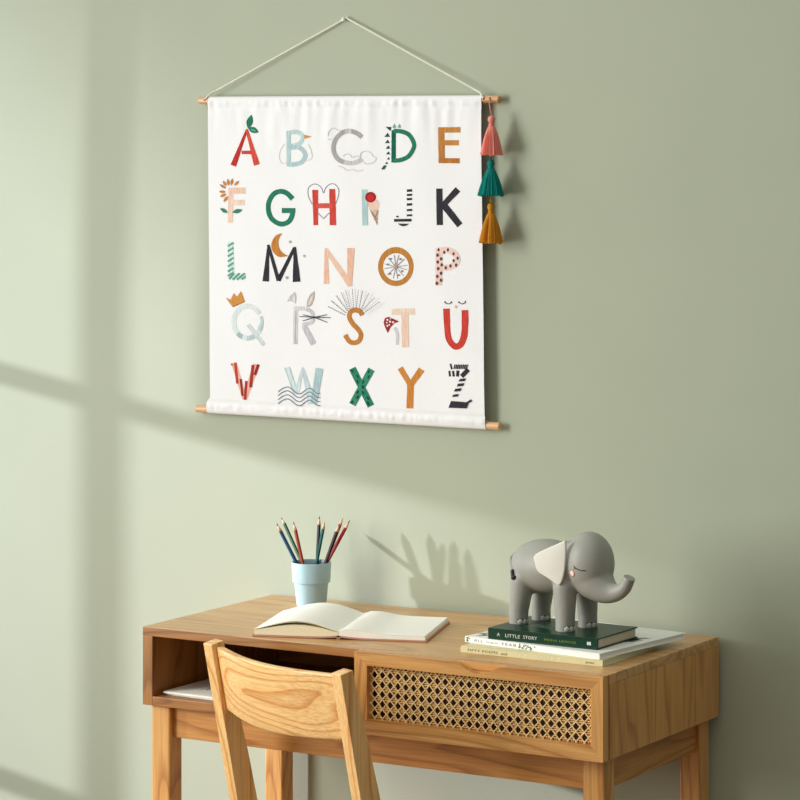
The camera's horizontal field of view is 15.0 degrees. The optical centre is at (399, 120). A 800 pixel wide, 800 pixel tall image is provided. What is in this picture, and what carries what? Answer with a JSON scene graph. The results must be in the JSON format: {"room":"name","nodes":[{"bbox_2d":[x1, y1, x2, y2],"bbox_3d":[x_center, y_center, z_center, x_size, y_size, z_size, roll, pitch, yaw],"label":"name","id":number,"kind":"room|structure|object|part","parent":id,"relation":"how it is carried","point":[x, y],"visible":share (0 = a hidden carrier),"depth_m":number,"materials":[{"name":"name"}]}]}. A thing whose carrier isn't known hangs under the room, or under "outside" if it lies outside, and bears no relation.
{"room":"child's bedroom","nodes":[
{"label":"child's bedroom","id":0,"kind":"room"},
{"bbox_2d":[0,0,799,799],"bbox_3d":[0.624,0.331,5.462,5.240,2.700,0.151,0,0,31],"label":"wall","id":1,"kind":"structure","parent":0,"point":[641,289],"depth_m":5.78,"materials":[{"name":"green paint"}]},
{"bbox_3d":[-0.322,0.349,5.942,0.045,0.032,0.001,0,0,31],"label":"crown","id":2,"kind":"part","parent":1,"relation":"part of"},
{"bbox_3d":[-0.111,-0.120,5.829,0.630,0.158,0.018,0,0,31],"label":"cord","id":3,"kind":"part","parent":1,"relation":"part of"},
{"bbox_2d":[480,99,502,155],"bbox_3d":[0.169,0.013,5.637,0.043,0.106,0.043,0,0,31],"label":"tassel","id":4,"kind":"object","parent":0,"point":[491,145],"visible":1,"depth_m":5.62,"materials":[{"name":"pink fabric"}]},
{"bbox_2d":[477,156,503,196],"bbox_3d":[0.169,0.099,5.637,0.050,0.083,0.051,0,0,31],"label":"tassel","id":5,"kind":"object","parent":4,"relation":"hanging from","point":[490,185],"visible":1,"depth_m":5.62,"materials":[{"name":"teal fabric"}]},
{"bbox_2d":[479,196,502,244],"bbox_3d":[0.169,0.182,5.638,0.048,0.095,0.046,0,0,31],"label":"tassel","id":6,"kind":"object","parent":5,"relation":"hanging from","point":[490,232],"visible":1,"depth_m":5.63,"materials":[{"name":"orange fabric"}]},
{"bbox_3d":[-0.805,1.701,3.046,5.240,0.040,5.766,0,0,31],"label":"floor","id":7,"kind":"structure","parent":0,"visible":0},
{"bbox_2d":[203,639,379,799],"bbox_3d":[-0.046,1.296,5.323,0.494,0.769,0.433,0,0,-39],"label":"dining chair","id":8,"kind":"object","parent":7,"relation":"on","point":[269,697],"visible":1,"depth_m":5.14,"materials":[{"name":"brown wood"}]},
{"bbox_3d":[-0.298,1.296,5.359,0.133,0.769,0.026,0,0,-39],"label":"leg","id":9,"kind":"part","parent":8,"relation":"part of","materials":[{"name":"brown wood"}]},
{"bbox_3d":[-0.211,0.982,5.192,0.072,0.121,0.366,0,0,-39],"label":"backrest","id":10,"kind":"part","parent":8,"relation":"part of","materials":[{"name":"brown wood"}]},
{"bbox_3d":[-0.067,1.296,5.069,0.133,0.769,0.026,0,0,-39],"label":"leg","id":11,"kind":"part","parent":8,"relation":"part of","materials":[{"name":"brown wood"}]},
{"bbox_2d":[143,595,718,799],"bbox_3d":[0.045,1.301,5.474,0.950,0.760,0.456,0,0,31],"label":"writing desk","id":12,"kind":"object","parent":7,"relation":"on","point":[432,704],"visible":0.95,"depth_m":5.26,"materials":[{"name":"brown wood"}]},
{"bbox_3d":[-0.425,1.372,5.545,0.040,0.618,0.040,0,0,31],"label":"leg","id":13,"kind":"part","parent":12,"relation":"part of","materials":[{"name":"brown wood"}]},
{"bbox_2d":[167,694,212,699],"bbox_3d":[-0.275,1.045,5.554,0.240,0.004,0.180,0,0,33],"label":"booklet","id":14,"kind":"object","parent":12,"relation":"on","point":[167,694],"visible":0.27,"depth_m":5.51,"materials":[{"name":"beige paper"}]},
{"bbox_2d":[163,679,212,698],"bbox_3d":[-0.283,1.041,5.558,0.235,0.004,0.185,0,0,31],"label":"booklet","id":15,"kind":"object","parent":14,"relation":"on","point":[202,689],"visible":0.1,"depth_m":5.55,"materials":[{"name":"beige paper"}]},
{"bbox_3d":[-0.349,1.000,5.720,0.022,0.126,0.433,0,0,31],"label":"panel","id":16,"kind":"part","parent":12,"relation":"part of","materials":[{"name":"brown wood"}]},
{"bbox_3d":[0.050,1.055,5.484,0.907,0.016,0.433,0,0,31],"label":"panel","id":17,"kind":"part","parent":12,"relation":"part of","materials":[{"name":"brown wood"}]},
{"bbox_3d":[-0.233,1.372,5.870,0.040,0.618,0.040,0,0,31],"label":"leg","id":18,"kind":"part","parent":12,"relation":"part of","materials":[{"name":"brown wood"}]},
{"bbox_2d":[292,559,330,606],"bbox_3d":[-0.168,0.878,5.765,0.076,0.085,0.076,0,0,31],"label":"pencil cup","id":19,"kind":"object","parent":12,"relation":"on","point":[311,580],"visible":0.91,"depth_m":5.74,"materials":[{"name":"blue ceramic"}]},
{"bbox_2d":[276,523,298,563],"bbox_3d":[-0.196,0.839,5.769,0.082,0.148,0.007,0,0,14],"label":"pencil","id":20,"kind":"object","parent":19,"relation":"in","point":[279,528],"visible":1,"depth_m":5.77,"materials":[{"name":"paint"}]},
{"bbox_2d":[281,517,300,563],"bbox_3d":[-0.194,0.827,5.794,0.007,0.128,0.130,0,0,-32],"label":"pencil","id":21,"kind":"object","parent":19,"relation":"in","point":[283,521],"visible":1,"depth_m":5.81,"materials":[{"name":"paint"}]},
{"bbox_2d":[293,521,304,563],"bbox_3d":[-0.183,0.836,5.754,0.044,0.152,0.007,0,0,29],"label":"pencil","id":22,"kind":"object","parent":19,"relation":"in","point":[295,528],"visible":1,"depth_m":5.76,"materials":[{"name":"paint"}]},
{"bbox_2d":[316,516,320,563],"bbox_3d":[-0.158,0.829,5.793,0.007,0.149,0.029,0,0,16],"label":"pencil","id":23,"kind":"object","parent":19,"relation":"in","point":[319,522],"visible":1,"depth_m":5.80,"materials":[{"name":"paint"}]},
{"bbox_2d":[315,520,324,563],"bbox_3d":[-0.159,0.835,5.779,0.035,0.154,0.007,0,0,19],"label":"pencil","id":24,"kind":"object","parent":19,"relation":"in","point":[323,525],"visible":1,"depth_m":5.77,"materials":[{"name":"paint"}]},
{"bbox_2d":[323,523,339,563],"bbox_3d":[-0.142,0.836,5.751,0.057,0.152,0.007,0,0,5],"label":"pencil","id":25,"kind":"object","parent":19,"relation":"in","point":[337,528],"visible":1,"depth_m":5.75,"materials":[{"name":"paint"}]},
{"bbox_2d":[333,517,342,546],"bbox_3d":[-0.140,0.832,5.776,0.064,0.160,0.007,0,0,-1],"label":"pencil","id":26,"kind":"object","parent":19,"relation":"in","point":[340,522],"visible":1,"depth_m":5.77,"materials":[{"name":"paint"}]},
{"bbox_2d":[327,520,349,562],"bbox_3d":[-0.137,0.833,5.764,0.088,0.155,0.007,0,0,12],"label":"pencil","id":27,"kind":"object","parent":19,"relation":"in","point":[347,524],"visible":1,"depth_m":5.76,"materials":[{"name":"paint"}]},
{"bbox_3d":[0.157,0.992,5.665,0.907,0.109,0.011,0,0,31],"label":"panel","id":28,"kind":"part","parent":12,"relation":"part of","materials":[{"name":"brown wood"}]},
{"bbox_2d":[252,603,449,641],"bbox_3d":[-0.086,0.906,5.502,0.318,0.030,0.214,0,0,12],"label":"open notebook","id":29,"kind":"object","parent":12,"relation":"on","point":[315,620],"visible":1,"depth_m":5.45,"materials":[{"name":"beige paper"}]},
{"bbox_3d":[0.050,0.929,5.484,0.950,0.016,0.434,0,0,31],"label":"panel","id":30,"kind":"part","parent":12,"relation":"part of","materials":[{"name":"brown wood"}]},
{"bbox_3d":[0.135,0.991,5.169,0.437,0.094,0.004,0,0,31],"label":"cane panel","id":31,"kind":"part","parent":12,"relation":"part of","materials":[{"name":"beige wicker"}]},
{"bbox_3d":[0.238,0.993,5.353,0.447,0.100,0.399,0,0,31],"label":"drawer","id":32,"kind":"part","parent":12,"relation":"part of","materials":[{"name":"beige wicker"}]},
{"bbox_3d":[0.134,0.933,5.169,0.483,0.023,0.021,0,0,31],"label":"frame rail","id":33,"kind":"part","parent":12,"relation":"part of","materials":[{"name":"brown wood"}]},
{"bbox_3d":[0.134,1.051,5.169,0.483,0.026,0.021,0,0,31],"label":"frame rail","id":34,"kind":"part","parent":12,"relation":"part of","materials":[{"name":"brown wood"}]},
{"bbox_2d":[461,643,654,666],"bbox_3d":[0.275,0.915,5.282,0.276,0.011,0.200,0,0,31],"label":"book","id":35,"kind":"object","parent":12,"relation":"on","point":[474,648],"visible":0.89,"depth_m":5.20,"materials":[{"name":"paper"}]},
{"bbox_2d":[465,616,685,659],"bbox_3d":[0.308,0.905,5.323,0.284,0.012,0.268,0,0,38],"label":"book","id":36,"kind":"object","parent":35,"relation":"on","point":[647,637],"visible":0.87,"depth_m":5.24,"materials":[{"name":"paper"}]},
{"bbox_2d":[488,616,637,649],"bbox_3d":[0.283,0.889,5.282,0.216,0.020,0.147,0,0,32],"label":"book","id":37,"kind":"object","parent":36,"relation":"on","point":[604,635],"visible":0.91,"depth_m":5.24,"materials":[{"name":"green paper"}]},
{"bbox_2d":[509,532,634,631],"bbox_3d":[0.302,0.794,5.271,0.132,0.170,0.273,0,0,-45],"label":"elephant figurine","id":38,"kind":"object","parent":37,"relation":"on","point":[579,570],"visible":1,"depth_m":5.23,"materials":[{"name":"grey ceramic"}]},
{"bbox_2d":[625,638,649,641],"bbox_3d":[0.370,0.899,5.258,0.080,0.001,0.113,0,0,38],"label":"book","id":39,"kind":"object","parent":36,"relation":"on","point":[632,640],"depth_m":5.27,"materials":[{"name":"white paper"}]},
{"bbox_3d":[0.333,1.372,5.097,0.040,0.618,0.040,0,0,31],"label":"leg","id":40,"kind":"part","parent":12,"relation":"part of","materials":[{"name":"brown wood"}]},
{"bbox_3d":[0.450,1.000,5.247,0.022,0.126,0.433,0,0,31],"label":"panel","id":41,"kind":"part","parent":12,"relation":"part of","materials":[{"name":"brown wood"}]},
{"bbox_3d":[0.525,1.372,5.421,0.040,0.618,0.040,0,0,31],"label":"leg","id":42,"kind":"part","parent":12,"relation":"part of","materials":[{"name":"brown wood"}]}
]}

